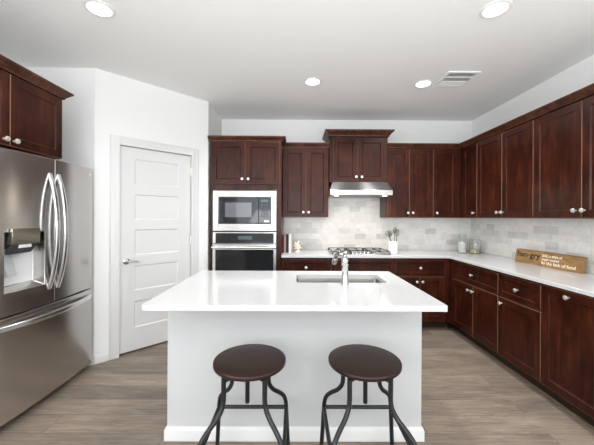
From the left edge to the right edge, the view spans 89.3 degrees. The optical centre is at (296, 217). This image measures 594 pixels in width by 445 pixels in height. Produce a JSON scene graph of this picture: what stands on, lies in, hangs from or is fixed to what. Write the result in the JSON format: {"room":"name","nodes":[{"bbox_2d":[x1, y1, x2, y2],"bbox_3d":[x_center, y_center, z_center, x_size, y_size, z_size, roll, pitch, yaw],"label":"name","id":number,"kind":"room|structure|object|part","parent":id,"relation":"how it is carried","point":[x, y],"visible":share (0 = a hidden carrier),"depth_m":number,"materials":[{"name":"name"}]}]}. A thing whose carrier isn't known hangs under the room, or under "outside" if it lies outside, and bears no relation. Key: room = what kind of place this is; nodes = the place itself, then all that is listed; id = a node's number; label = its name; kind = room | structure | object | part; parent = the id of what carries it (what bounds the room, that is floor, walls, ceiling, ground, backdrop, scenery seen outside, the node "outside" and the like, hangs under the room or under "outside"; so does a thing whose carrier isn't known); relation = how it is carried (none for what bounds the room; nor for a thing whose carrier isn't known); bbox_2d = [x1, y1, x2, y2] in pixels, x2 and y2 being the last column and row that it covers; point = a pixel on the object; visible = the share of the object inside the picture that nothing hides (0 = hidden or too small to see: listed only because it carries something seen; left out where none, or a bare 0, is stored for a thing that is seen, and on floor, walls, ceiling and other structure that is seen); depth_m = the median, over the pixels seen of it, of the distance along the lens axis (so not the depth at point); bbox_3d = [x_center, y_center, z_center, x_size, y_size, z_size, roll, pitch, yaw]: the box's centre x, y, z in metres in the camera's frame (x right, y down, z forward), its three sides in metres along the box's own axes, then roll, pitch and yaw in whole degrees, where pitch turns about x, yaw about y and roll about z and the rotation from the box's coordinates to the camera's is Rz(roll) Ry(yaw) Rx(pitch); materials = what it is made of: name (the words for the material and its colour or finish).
{"room":"kitchen","nodes":[
{"label":"kitchen","id":0,"kind":"room"},
{"bbox_2d":[4,234,36,248],"bbox_3d":[-1.876,0.156,2.024,0.030,0.094,0.259,0,0,0],"label":"water dispenser","id":1,"kind":"object","parent":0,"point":[6,246],"depth_m":1.92,"materials":[{"name":"grey plastic"}]},
{"bbox_2d":[25,67,94,355],"bbox_3d":[-2.225,-0.010,2.828,0.697,2.743,0.100,0,0,0],"label":"wall","id":2,"kind":"structure","parent":0,"point":[78,111],"depth_m":2.78,"materials":[{"name":"white paint"}]},
{"bbox_2d":[93,68,207,363],"bbox_3d":[-1.505,-0.006,3.220,1.146,2.743,0.100,0,0,-45],"label":"wall","id":3,"kind":"structure","parent":0,"point":[124,106],"depth_m":2.99,"materials":[{"name":"white paint"}]},
{"bbox_2d":[94,351,108,364],"bbox_3d":[-1.833,1.322,2.820,0.119,0.083,0.014,0,0,-45],"label":"baseboard","id":4,"kind":"structure","parent":3,"relation":"attached to","point":[103,357],"depth_m":2.81,"materials":[{"name":"white paint"}]},
{"bbox_2d":[109,134,198,359],"bbox_3d":[-1.489,0.289,3.203,0.900,2.153,0.149,0,0,-45],"label":"door","id":5,"kind":"structure","parent":3,"relation":"in","point":[154,186],"depth_m":3.12,"materials":[{"name":"white paint"}]},
{"bbox_3d":[-1.644,0.440,2.989,0.145,0.062,0.063,0,0,-45],"label":"lever handle","id":6,"kind":"part","parent":5,"relation":"part of","materials":[{"name":"silver metal"}]},
{"bbox_2d":[208,102,221,270],"bbox_3d":[-1.116,-0.004,3.909,0.100,2.743,0.642,0,0,0],"label":"wall","id":7,"kind":"structure","parent":0,"point":[214,120],"depth_m":3.67,"materials":[{"name":"white paint"}]},
{"bbox_2d":[0,0,593,120],"bbox_3d":[-0.033,-1.420,0.318,5.282,0.100,8.076,0,0,0],"label":"ceiling","id":8,"kind":"structure","parent":0,"point":[248,59],"depth_m":2.44,"materials":[{"name":"white paint"}]},
{"bbox_2d":[82,0,115,17],"bbox_3d":[-1.304,-1.372,1.986,0.186,0.008,0.186,0,0,0],"label":"recessed light","id":9,"kind":"object","parent":8,"relation":"in","point":[99,8],"visible":1,"depth_m":1.98,"materials":[{"name":"white plastic"}]},
{"bbox_2d":[87,2,111,15],"bbox_3d":[-1.304,-1.374,1.986,0.139,0.004,0.139,0,0,0],"label":"diffuser","id":10,"kind":"object","parent":9,"relation":"attached to","point":[96,8],"depth_m":1.98,"materials":[{"name":"white plastic"}]},
{"bbox_2d":[303,77,321,85],"bbox_3d":[0.159,-1.365,3.038,0.186,0.008,0.186,0,0,0],"label":"recessed light","id":11,"kind":"object","parent":8,"relation":"in","point":[312,81],"visible":1,"depth_m":3.03,"materials":[{"name":"white"}]},
{"bbox_2d":[306,79,319,84],"bbox_3d":[0.159,-1.366,3.038,0.139,0.004,0.139,0,0,0],"label":"diffuser","id":12,"kind":"object","parent":11,"relation":"attached to","point":[308,81],"depth_m":3.03,"materials":[{"name":"white plastic"}]},
{"bbox_2d":[414,80,432,87],"bbox_3d":[1.290,-1.359,3.072,0.186,0.008,0.186,0,0,0],"label":"recessed light","id":13,"kind":"object","parent":8,"relation":"in","point":[422,83],"visible":1,"depth_m":3.06,"materials":[{"name":"white plastic"}]},
{"bbox_2d":[416,81,430,86],"bbox_3d":[1.290,-1.360,3.072,0.139,0.004,0.139,0,0,0],"label":"diffuser","id":14,"kind":"object","parent":13,"relation":"attached to","point":[420,83],"depth_m":3.06,"materials":[{"name":"white plastic"}]},
{"bbox_2d":[433,71,480,86],"bbox_3d":[1.568,-1.356,2.967,0.300,0.010,0.320,0,0,0],"label":"ceiling vent","id":15,"kind":"object","parent":8,"relation":"in","point":[452,78],"visible":1,"depth_m":2.95,"materials":[{"name":"white metal"}]},
{"bbox_2d":[479,0,512,18],"bbox_3d":[1.301,-1.359,1.971,0.186,0.008,0.186,0,0,0],"label":"recessed light","id":16,"kind":"object","parent":8,"relation":"in","point":[494,9],"visible":1,"depth_m":1.97,"materials":[{"name":"white plastic"}]},
{"bbox_2d":[483,2,507,16],"bbox_3d":[1.301,-1.360,1.971,0.139,0.004,0.139,0,0,0],"label":"diffuser","id":17,"kind":"object","parent":16,"relation":"attached to","point":[493,9],"depth_m":1.97,"materials":[{"name":"white plastic"}]},
{"bbox_2d":[0,323,593,444],"bbox_3d":[-0.048,1.423,0.318,5.282,0.100,8.076,0,0,0],"label":"floor","id":18,"kind":"structure","parent":0,"point":[468,397],"depth_m":2.16,"materials":[{"name":"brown wood"}]},
{"bbox_2d":[0,147,91,426],"bbox_3d":[-2.157,0.465,2.250,0.813,1.795,0.905,0,0,0],"label":"refrigerator","id":19,"kind":"object","parent":18,"relation":"on","point":[46,203],"visible":1,"depth_m":2.15,"materials":[{"name":"grey metal"}]},
{"bbox_3d":[-1.893,0.327,2.024,0.002,0.243,0.258,0,0,0],"label":"plate","id":20,"kind":"part","parent":19,"relation":"part of","materials":[{"name":"white plastic"}]},
{"bbox_3d":[-1.831,0.124,2.014,0.049,0.103,0.210,0,0,0],"label":"dispenser panel","id":21,"kind":"part","parent":19,"relation":"part of","materials":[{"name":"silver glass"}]},
{"bbox_3d":[-1.860,0.099,2.024,0.092,1.060,0.450,0,0,0],"label":"door","id":22,"kind":"part","parent":19,"relation":"part of","materials":[{"name":"metal"}]},
{"bbox_3d":[-1.808,0.702,2.252,0.091,0.038,0.872,0,0,0],"label":"handle","id":23,"kind":"part","parent":19,"relation":"part of","materials":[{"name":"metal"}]},
{"bbox_3d":[-1.866,0.972,2.252,0.092,0.660,0.905,0,0,0],"label":"freezer drawer","id":24,"kind":"part","parent":19,"relation":"part of","materials":[{"name":"metal"}]},
{"bbox_3d":[-1.788,0.103,2.207,0.080,0.852,0.034,0,0,0],"label":"handle","id":25,"kind":"part","parent":19,"relation":"part of","materials":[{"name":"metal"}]},
{"bbox_3d":[-1.788,0.105,2.287,0.080,0.860,0.034,0,0,0],"label":"handle","id":26,"kind":"part","parent":19,"relation":"part of","materials":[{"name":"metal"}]},
{"bbox_3d":[-1.863,0.099,2.479,0.092,1.060,0.450,0,0,0],"label":"door","id":27,"kind":"part","parent":19,"relation":"part of","materials":[{"name":"metal"}]},
{"bbox_2d":[198,344,289,444],"bbox_3d":[-0.253,1.046,1.529,0.442,0.653,0.442,0,0,0],"label":"bar stool","id":28,"kind":"object","parent":18,"relation":"on","point":[247,363],"visible":1,"depth_m":1.49,"materials":[{"name":"brown wood"}]},
{"bbox_3d":[-0.404,1.063,1.376,0.023,0.591,0.176,0,0,45],"label":"leg","id":29,"kind":"part","parent":28,"relation":"part of","materials":[{"name":"black metal"}]},
{"bbox_3d":[-0.405,1.063,1.680,0.176,0.591,0.023,0,0,45],"label":"leg","id":30,"kind":"part","parent":28,"relation":"part of","materials":[{"name":"black metal"}]},
{"bbox_3d":[-0.252,0.856,1.529,0.023,0.176,0.022,0,0,0],"label":"height rod","id":31,"kind":"part","parent":28,"relation":"part of","materials":[{"name":"black metal"}]},
{"bbox_3d":[-0.239,0.731,1.529,0.365,0.023,0.365,0,0,0],"label":"seat","id":32,"kind":"part","parent":28,"relation":"part of","materials":[{"name":"brown wood"}]},
{"bbox_3d":[-0.100,1.064,1.378,0.176,0.591,0.023,0,0,45],"label":"leg","id":33,"kind":"part","parent":28,"relation":"part of","materials":[{"name":"black metal"}]},
{"bbox_3d":[-0.102,1.064,1.681,0.023,0.591,0.176,0,0,45],"label":"leg","id":34,"kind":"part","parent":28,"relation":"part of","materials":[{"name":"black metal"}]},
{"bbox_2d":[208,135,285,270],"bbox_3d":[-0.603,0.204,3.890,0.922,2.332,0.682,0,0,0],"label":"tall cabinet","id":35,"kind":"object","parent":18,"relation":"on","point":[238,163],"visible":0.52,"depth_m":3.59,"materials":[{"name":"brown wood"}]},
{"bbox_3d":[-0.820,-0.646,3.592,0.408,0.502,0.020,0,0,0],"label":"door","id":36,"kind":"part","parent":35,"relation":"part of","materials":[{"name":"brown wood"}]},
{"bbox_2d":[211,232,275,270],"bbox_3d":[-0.628,0.536,3.841,0.757,0.712,0.643,0,0,0],"label":"wall oven","id":37,"kind":"object","parent":35,"relation":"in","point":[232,251],"visible":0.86,"depth_m":3.57,"materials":[{"name":"black glass"}]},
{"bbox_3d":[-0.625,0.357,3.545,0.757,0.029,0.053,0,0,0],"label":"handle","id":38,"kind":"part","parent":37,"relation":"part of","materials":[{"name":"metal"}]},
{"bbox_3d":[-0.627,0.608,3.587,0.757,0.568,0.030,0,0,0],"label":"door","id":39,"kind":"part","parent":37,"relation":"part of","materials":[{"name":"glass"}]},
{"bbox_3d":[-0.625,0.248,3.591,0.757,0.137,0.022,0,0,0],"label":"control panel","id":40,"kind":"part","parent":37,"relation":"part of","materials":[{"name":"glass"}]},
{"bbox_3d":[-0.624,0.252,3.579,0.691,0.120,0.002,0,0,0],"label":"glass panel","id":41,"kind":"part","parent":37,"relation":"part of","materials":[{"name":"black"}]},
{"bbox_2d":[213,191,276,230],"bbox_3d":[-0.624,-0.074,3.788,0.757,0.480,0.428,0,0,0],"label":"microwave","id":42,"kind":"object","parent":35,"relation":"in","point":[232,210],"visible":1,"depth_m":3.58,"materials":[{"name":"metal"}]},
{"bbox_3d":[-0.696,-0.079,3.586,0.478,0.318,0.022,0,0,0],"label":"door","id":43,"kind":"part","parent":42,"relation":"part of","materials":[{"name":"black glass"}]},
{"bbox_3d":[-0.383,-0.078,3.588,0.143,0.318,0.022,0,0,0],"label":"control panel","id":44,"kind":"part","parent":42,"relation":"part of","materials":[{"name":"black glass"}]},
{"bbox_3d":[-0.596,-0.933,3.702,0.922,0.058,0.298,0,0,0],"label":"crown molding","id":45,"kind":"part","parent":35,"relation":"part of","materials":[{"name":"brown wood"}]},
{"bbox_3d":[-0.409,-0.644,3.594,0.410,0.502,0.020,0,0,0],"label":"door","id":46,"kind":"part","parent":35,"relation":"part of","materials":[{"name":"brown wood"}]},
{"bbox_2d":[164,311,423,441],"bbox_3d":[-0.015,0.931,2.187,1.594,0.884,0.700,0,0,0],"label":"kitchen island","id":47,"kind":"object","parent":18,"relation":"on","point":[306,339],"visible":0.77,"depth_m":1.85,"materials":[{"name":"grey paint"}]},
{"bbox_3d":[-0.017,1.331,2.187,1.594,0.084,0.700,0,0,0],"label":"baseboard","id":48,"kind":"part","parent":47,"relation":"part of","materials":[{"name":"white paint"}]},
{"bbox_2d":[142,271,447,311],"bbox_3d":[-0.012,0.473,2.058,1.594,0.030,1.001,0,0,0],"label":"island countertop","id":49,"kind":"structure","parent":47,"relation":"on","point":[204,290],"depth_m":1.79,"materials":[{"name":"white stone"}]},
{"bbox_2d":[296,278,381,282],"bbox_3d":[0.316,0.583,2.257,0.685,0.184,0.344,0,0,0],"label":"sink","id":50,"kind":"object","parent":49,"relation":"in","point":[300,280],"visible":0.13,"depth_m":2.41,"materials":[{"name":"metal"}]},
{"bbox_2d":[332,251,348,285],"bbox_3d":[0.306,0.344,2.133,0.054,0.233,0.280,0,0,-13],"label":"faucet","id":51,"kind":"object","parent":49,"relation":"on","point":[344,260],"visible":1,"depth_m":2.03,"materials":[{"name":"silver metal"}]},
{"bbox_3d":[0.303,0.282,2.134,0.034,0.076,0.197,0,0,-13],"label":"spout","id":52,"kind":"part","parent":51,"relation":"part of","materials":[{"name":"silver metal"}]},
{"bbox_2d":[281,258,330,270],"bbox_3d":[0.106,0.932,3.913,0.595,0.884,0.639,0,0,0],"label":"base cabinet","id":53,"kind":"object","parent":18,"relation":"on","point":[287,264],"visible":0.32,"depth_m":3.63,"materials":[{"name":"brown wood"}]},
{"bbox_2d":[281,250,593,296],"bbox_3d":[1.139,0.479,3.023,2.650,0.030,2.436,0,0,0],"label":"countertop","id":54,"kind":"structure","parent":53,"relation":"on","point":[583,284],"depth_m":2.96,"materials":[{"name":"white stone"}]},
{"bbox_2d":[284,235,285,252],"bbox_3d":[-0.154,0.347,3.942,0.022,0.220,0.165,0,0,0],"label":"book","id":55,"kind":"object","parent":54,"relation":"on","point":[284,235],"visible":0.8,"depth_m":3.86,"materials":[{"name":"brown paper"}]},
{"bbox_2d":[286,233,288,252],"bbox_3d":[-0.124,0.337,3.942,0.036,0.240,0.165,0,0,0],"label":"book","id":56,"kind":"object","parent":54,"relation":"on","point":[287,235],"visible":0.98,"depth_m":3.86,"materials":[{"name":"black paper"}]},
{"bbox_2d":[289,233,290,252],"bbox_3d":[-0.092,0.336,3.942,0.028,0.243,0.165,0,0,0],"label":"book","id":57,"kind":"object","parent":54,"relation":"on","point":[289,233],"visible":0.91,"depth_m":3.86,"materials":[{"name":"white paper"}]},
{"bbox_2d":[294,241,301,251],"bbox_3d":[0.009,0.387,3.960,0.107,0.142,0.114,0,0,0],"label":"flower ornament","id":58,"kind":"object","parent":54,"relation":"on","point":[297,245],"visible":1,"depth_m":3.93,"materials":[{"name":"white ceramic"}]},
{"bbox_2d":[328,247,390,254],"bbox_3d":[0.784,0.439,3.889,0.724,0.047,0.490,0,0,0],"label":"gas cooktop","id":59,"kind":"object","parent":54,"relation":"in","point":[372,251],"visible":0.97,"depth_m":3.75,"materials":[{"name":"metal"}]},
{"bbox_2d":[328,250,390,254],"bbox_3d":[0.784,0.457,3.889,0.724,0.010,0.490,0,0,0],"label":"tray","id":60,"kind":"object","parent":59,"relation":"on","point":[353,252],"depth_m":3.74,"materials":[{"name":"metal"}]},
{"bbox_2d":[388,241,397,253],"bbox_3d":[1.213,0.384,3.796,0.120,0.160,0.120,0,0,0],"label":"utensil crock","id":61,"kind":"object","parent":54,"relation":"on","point":[392,246],"visible":0.85,"depth_m":3.75,"materials":[{"name":"white ceramic"}]},
{"bbox_2d":[458,234,466,252],"bbox_3d":[2.171,0.349,3.946,0.110,0.240,0.110,0,0,0],"label":"glass jar","id":62,"kind":"object","parent":54,"relation":"on","point":[462,239],"visible":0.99,"depth_m":3.90,"materials":[{"name":"white"}]},
{"bbox_2d":[469,234,480,253],"bbox_3d":[2.298,0.347,3.881,0.128,0.246,0.128,0,0,0],"label":"glass jar","id":63,"kind":"object","parent":54,"relation":"on","point":[474,242],"visible":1,"depth_m":3.83,"materials":[{"name":"clear glass"}]},
{"bbox_2d":[515,248,586,273],"bbox_3d":[2.360,0.402,2.842,0.058,0.137,0.710,0,0,-2],"label":"wooden sign","id":64,"kind":"object","parent":54,"relation":"on","point":[570,263],"visible":1,"depth_m":2.75,"materials":[{"name":"brown wood"}]},
{"bbox_2d":[330,258,393,273],"bbox_3d":[0.788,0.935,3.916,0.765,0.884,0.639,0,0,0],"label":"base cabinet","id":65,"kind":"object","parent":18,"relation":"on","point":[354,264],"visible":0.09,"depth_m":3.64,"materials":[{"name":"brown wood"}]},
{"bbox_2d":[319,344,416,444],"bbox_3d":[0.347,1.049,1.532,0.442,0.653,0.442,0,0,0],"label":"bar stool","id":66,"kind":"object","parent":18,"relation":"on","point":[359,362],"visible":1,"depth_m":1.50,"materials":[{"name":"brown wood"}]},
{"bbox_3d":[0.195,1.066,1.683,0.176,0.591,0.023,0,0,45],"label":"leg","id":67,"kind":"part","parent":66,"relation":"part of","materials":[{"name":"black metal"}]},
{"bbox_3d":[0.196,1.066,1.379,0.023,0.591,0.176,0,0,45],"label":"leg","id":68,"kind":"part","parent":66,"relation":"part of","materials":[{"name":"black metal"}]},
{"bbox_3d":[0.343,0.734,1.532,0.365,0.023,0.365,0,0,0],"label":"seat","id":69,"kind":"part","parent":66,"relation":"part of","materials":[{"name":"brown wood"}]},
{"bbox_3d":[0.348,0.859,1.532,0.023,0.176,0.022,0,0,0],"label":"height rod","id":70,"kind":"part","parent":66,"relation":"part of","materials":[{"name":"black metal"}]},
{"bbox_3d":[0.498,1.067,1.684,0.023,0.591,0.176,0,0,45],"label":"leg","id":71,"kind":"part","parent":66,"relation":"part of","materials":[{"name":"black metal"}]},
{"bbox_3d":[0.500,1.067,1.381,0.176,0.591,0.023,0,0,45],"label":"leg","id":72,"kind":"part","parent":66,"relation":"part of","materials":[{"name":"black metal"}]},
{"bbox_2d":[394,258,449,329],"bbox_3d":[1.510,0.939,3.920,0.676,0.884,0.639,0,0,0],"label":"base cabinet","id":73,"kind":"object","parent":18,"relation":"on","point":[431,276],"visible":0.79,"depth_m":3.63,"materials":[{"name":"brown wood"}]},
{"bbox_3d":[1.332,0.991,3.643,0.302,0.538,0.020,0,0,0],"label":"door","id":74,"kind":"part","parent":73,"relation":"part of","materials":[{"name":"brown wood"}]},
{"bbox_3d":[1.487,0.615,3.643,0.608,0.192,0.020,0,0,0],"label":"drawer","id":75,"kind":"part","parent":73,"relation":"part of","materials":[{"name":"brown wood"}]},
{"bbox_3d":[1.638,0.993,3.644,0.303,0.538,0.020,0,0,0],"label":"door","id":76,"kind":"part","parent":73,"relation":"part of","materials":[{"name":"brown wood"}]},
{"bbox_2d":[450,259,505,366],"bbox_3d":[2.138,0.942,3.206,0.639,0.884,0.862,0,0,0],"label":"base cabinet","id":77,"kind":"object","parent":18,"relation":"on","point":[474,290],"visible":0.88,"depth_m":3.12,"materials":[{"name":"brown wood"}]},
{"bbox_3d":[1.861,0.995,3.373,0.020,0.535,0.408,0,0,0],"label":"door","id":78,"kind":"part","parent":77,"relation":"part of","materials":[{"name":"brown wood"}]},
{"bbox_3d":[1.864,0.617,3.178,0.020,0.196,0.800,0,0,0],"label":"drawer","id":79,"kind":"part","parent":77,"relation":"part of","materials":[{"name":"brown wood"}]},
{"bbox_3d":[1.918,1.374,3.205,0.014,0.018,0.862,0,0,0],"label":"shoe molding","id":80,"kind":"part","parent":77,"relation":"part of","materials":[{"name":"brown wood"}]},
{"bbox_3d":[1.863,0.995,2.972,0.020,0.535,0.389,0,0,0],"label":"door","id":81,"kind":"part","parent":77,"relation":"part of","materials":[{"name":"brown wood"}]},
{"bbox_2d":[497,273,550,398],"bbox_3d":[2.142,0.942,2.531,0.639,0.884,0.484,0,0,0],"label":"base cabinet","id":82,"kind":"object","parent":18,"relation":"on","point":[520,299],"visible":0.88,"depth_m":2.49,"materials":[{"name":"brown wood"}]},
{"bbox_3d":[1.865,0.995,2.530,0.020,0.535,0.474,0,0,0],"label":"door","id":83,"kind":"part","parent":82,"relation":"part of","materials":[{"name":"brown wood"}]},
{"bbox_3d":[1.867,0.616,2.530,0.020,0.198,0.474,0,0,0],"label":"drawer","id":84,"kind":"part","parent":82,"relation":"part of","materials":[{"name":"brown wood"}]},
{"bbox_3d":[1.921,1.374,2.530,0.014,0.018,0.484,0,0,0],"label":"shoe molding","id":85,"kind":"part","parent":82,"relation":"part of","materials":[{"name":"brown wood"}]},
{"bbox_2d":[542,284,593,430],"bbox_3d":[2.144,0.942,2.054,0.639,0.884,0.468,0,0,0],"label":"base cabinet","id":86,"kind":"object","parent":18,"relation":"on","point":[567,316],"visible":0.96,"depth_m":2.06,"materials":[{"name":"brown wood"}]},
{"bbox_3d":[1.924,1.374,2.053,0.014,0.018,0.468,0,0,0],"label":"shoe molding","id":87,"kind":"part","parent":86,"relation":"part of","materials":[{"name":"brown wood"}]},
{"bbox_2d":[222,119,471,249],"bbox_3d":[-0.060,0.001,4.292,5.282,2.743,0.128,0,0,0],"label":"wall","id":88,"kind":"structure","parent":0,"point":[350,223],"depth_m":4.24,"materials":[{"name":"white paint"}]},
{"bbox_2d":[283,142,329,216],"bbox_3d":[0.115,-0.478,4.046,0.600,0.958,0.378,0,0,0],"label":"upper cabinet","id":89,"kind":"object","parent":88,"relation":"attached to","point":[305,164],"visible":0.99,"depth_m":3.91,"materials":[{"name":"brown wood"}]},
{"bbox_3d":[-0.032,-0.448,3.916,0.296,0.888,0.020,0,0,0],"label":"door","id":90,"kind":"part","parent":89,"relation":"part of","materials":[{"name":"brown wood"}]},
{"bbox_3d":[0.118,-0.928,3.899,0.600,0.058,0.085,0,0,0],"label":"crown molding","id":91,"kind":"part","parent":89,"relation":"part of","materials":[{"name":"brown wood"}]},
{"bbox_3d":[0.263,-0.446,3.917,0.288,0.888,0.020,0,0,0],"label":"door","id":92,"kind":"part","parent":89,"relation":"part of","materials":[{"name":"brown wood"}]},
{"bbox_2d":[322,129,394,183],"bbox_3d":[0.792,-0.776,4.012,0.877,0.661,0.454,0,0,0],"label":"upper cabinet","id":93,"kind":"object","parent":88,"relation":"attached to","point":[355,155],"visible":0.94,"depth_m":3.85,"materials":[{"name":"brown wood"}]},
{"bbox_3d":[0.621,-0.736,3.859,0.309,0.554,0.020,0,0,0],"label":"door","id":94,"kind":"part","parent":93,"relation":"part of","materials":[{"name":"brown wood"}]},
{"bbox_3d":[0.794,-1.069,4.011,0.877,0.075,0.453,0,0,0],"label":"crown molding","id":95,"kind":"part","parent":93,"relation":"part of","materials":[{"name":"brown wood"}]},
{"bbox_2d":[328,182,392,197],"bbox_3d":[0.794,-0.352,3.967,0.774,0.183,0.530,0,0,0],"label":"range hood","id":96,"kind":"object","parent":93,"relation":"attached to","point":[336,189],"visible":0.89,"depth_m":3.74,"materials":[{"name":"metal"}]},
{"bbox_3d":[0.955,-0.734,3.861,0.353,0.554,0.020,0,0,0],"label":"door","id":97,"kind":"part","parent":93,"relation":"part of","materials":[{"name":"brown wood"}]},
{"bbox_2d":[284,198,470,249],"bbox_3d":[1.138,0.001,4.237,2.646,0.924,0.008,0,0,0],"label":"tile backsplash","id":98,"kind":"structure","parent":88,"relation":"attached to","point":[350,223],"depth_m":4.23,"materials":[{"name":"tile"}]},
{"bbox_2d":[380,149,432,217],"bbox_3d":[1.468,-0.442,4.061,0.603,0.899,0.361,0,0,0],"label":"upper cabinet","id":99,"kind":"object","parent":88,"relation":"attached to","point":[409,171],"visible":0.92,"depth_m":3.92,"materials":[{"name":"brown wood"}]},
{"bbox_3d":[1.318,-0.441,3.922,0.288,0.888,0.020,0,0,0],"label":"door","id":100,"kind":"part","parent":99,"relation":"part of","materials":[{"name":"brown wood"}]},
{"bbox_3d":[1.616,-0.439,3.924,0.302,0.888,0.020,0,0,0],"label":"door","id":101,"kind":"part","parent":99,"relation":"part of","materials":[{"name":"brown wood"}]},
{"bbox_2d":[432,149,460,217],"bbox_3d":[2.117,-0.438,4.064,0.690,0.899,0.361,0,0,0],"label":"upper cabinet","id":102,"kind":"object","parent":88,"relation":"attached to","point":[446,162],"visible":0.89,"depth_m":3.92,"materials":[{"name":"brown wood"}]},
{"bbox_2d":[471,55,593,273],"bbox_3d":[2.537,0.015,0.270,0.128,2.743,7.956,0,0,0],"label":"wall","id":103,"kind":"structure","parent":0,"point":[498,236],"depth_m":3.06,"materials":[{"name":"white paint"}]},
{"bbox_2d":[461,143,477,217],"bbox_3d":[2.284,-0.437,3.744,0.361,0.899,0.344,0,0,0],"label":"upper cabinet","id":104,"kind":"object","parent":103,"relation":"attached to","point":[468,154],"visible":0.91,"depth_m":3.74,"materials":[{"name":"brown wood"}]},
{"bbox_2d":[477,120,533,217],"bbox_3d":[2.287,-0.437,3.147,0.361,0.899,0.846,0,0,0],"label":"upper cabinet","id":105,"kind":"object","parent":103,"relation":"attached to","point":[505,160],"visible":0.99,"depth_m":3.07,"materials":[{"name":"brown wood"}]},
{"bbox_3d":[2.148,-0.437,3.354,0.020,0.888,0.424,0,0,0],"label":"door","id":106,"kind":"part","parent":105,"relation":"part of","materials":[{"name":"brown wood"}]},
{"bbox_3d":[2.150,-0.437,2.933,0.020,0.888,0.412,0,0,0],"label":"door","id":107,"kind":"part","parent":105,"relation":"part of","materials":[{"name":"brown wood"}]},
{"bbox_2d":[471,218,593,273],"bbox_3d":[2.462,0.242,3.026,0.008,0.456,2.428,0,0,0],"label":"tile backsplash","id":108,"kind":"structure","parent":103,"relation":"attached to","point":[498,236],"depth_m":3.08,"materials":[{"name":"tile"}]},
{"bbox_2d":[534,96,593,218],"bbox_3d":[2.291,-0.437,2.265,0.361,0.899,0.913,0,0,0],"label":"upper cabinet","id":109,"kind":"object","parent":103,"relation":"attached to","point":[564,137],"visible":1,"depth_m":2.41,"materials":[{"name":"brown wood"}]},
{"bbox_2d":[388,83,593,148],"bbox_3d":[1.677,-0.920,2.878,1.003,0.058,2.143,0,0,0],"label":"crown molding","id":110,"kind":"structure","parent":109,"relation":"on","point":[588,91],"depth_m":2.94,"materials":[{"name":"brown wood"}]},
{"bbox_3d":[2.155,-0.437,2.037,0.020,0.888,0.448,0,0,0],"label":"door","id":111,"kind":"part","parent":109,"relation":"part of","materials":[{"name":"brown wood"}]},
{"bbox_3d":[-2.621,-0.012,0.245,0.120,2.743,7.956,0,0,0],"label":"wall","id":112,"kind":"structure","parent":0,"visible":0},
{"bbox_2d":[0,54,73,159],"bbox_3d":[-2.170,-0.713,1.913,0.789,0.526,0.963,0,0,0],"label":"upper cabinet","id":113,"kind":"object","parent":112,"relation":"attached to","point":[30,104],"visible":0.99,"depth_m":2.05,"materials":[{"name":"brown wood"}]},
{"bbox_3d":[-1.835,-0.681,1.700,0.020,0.458,0.425,0,0,0],"label":"door","id":114,"kind":"part","parent":113,"relation":"part of","materials":[{"name":"brown wood"}]},
{"bbox_3d":[-1.810,-0.488,1.871,0.033,0.034,0.035,0,0,0],"label":"knob","id":115,"kind":"part","parent":113,"relation":"part of","materials":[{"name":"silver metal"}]},
{"bbox_3d":[-1.837,-0.681,2.128,0.020,0.458,0.426,0,0,0],"label":"door","id":116,"kind":"part","parent":113,"relation":"part of","materials":[{"name":"brown wood"}]},
{"bbox_3d":[-2.168,-0.948,1.913,0.788,0.058,0.963,0,0,0],"label":"crown molding","id":117,"kind":"part","parent":113,"relation":"part of","materials":[{"name":"brown wood"}]}
]}

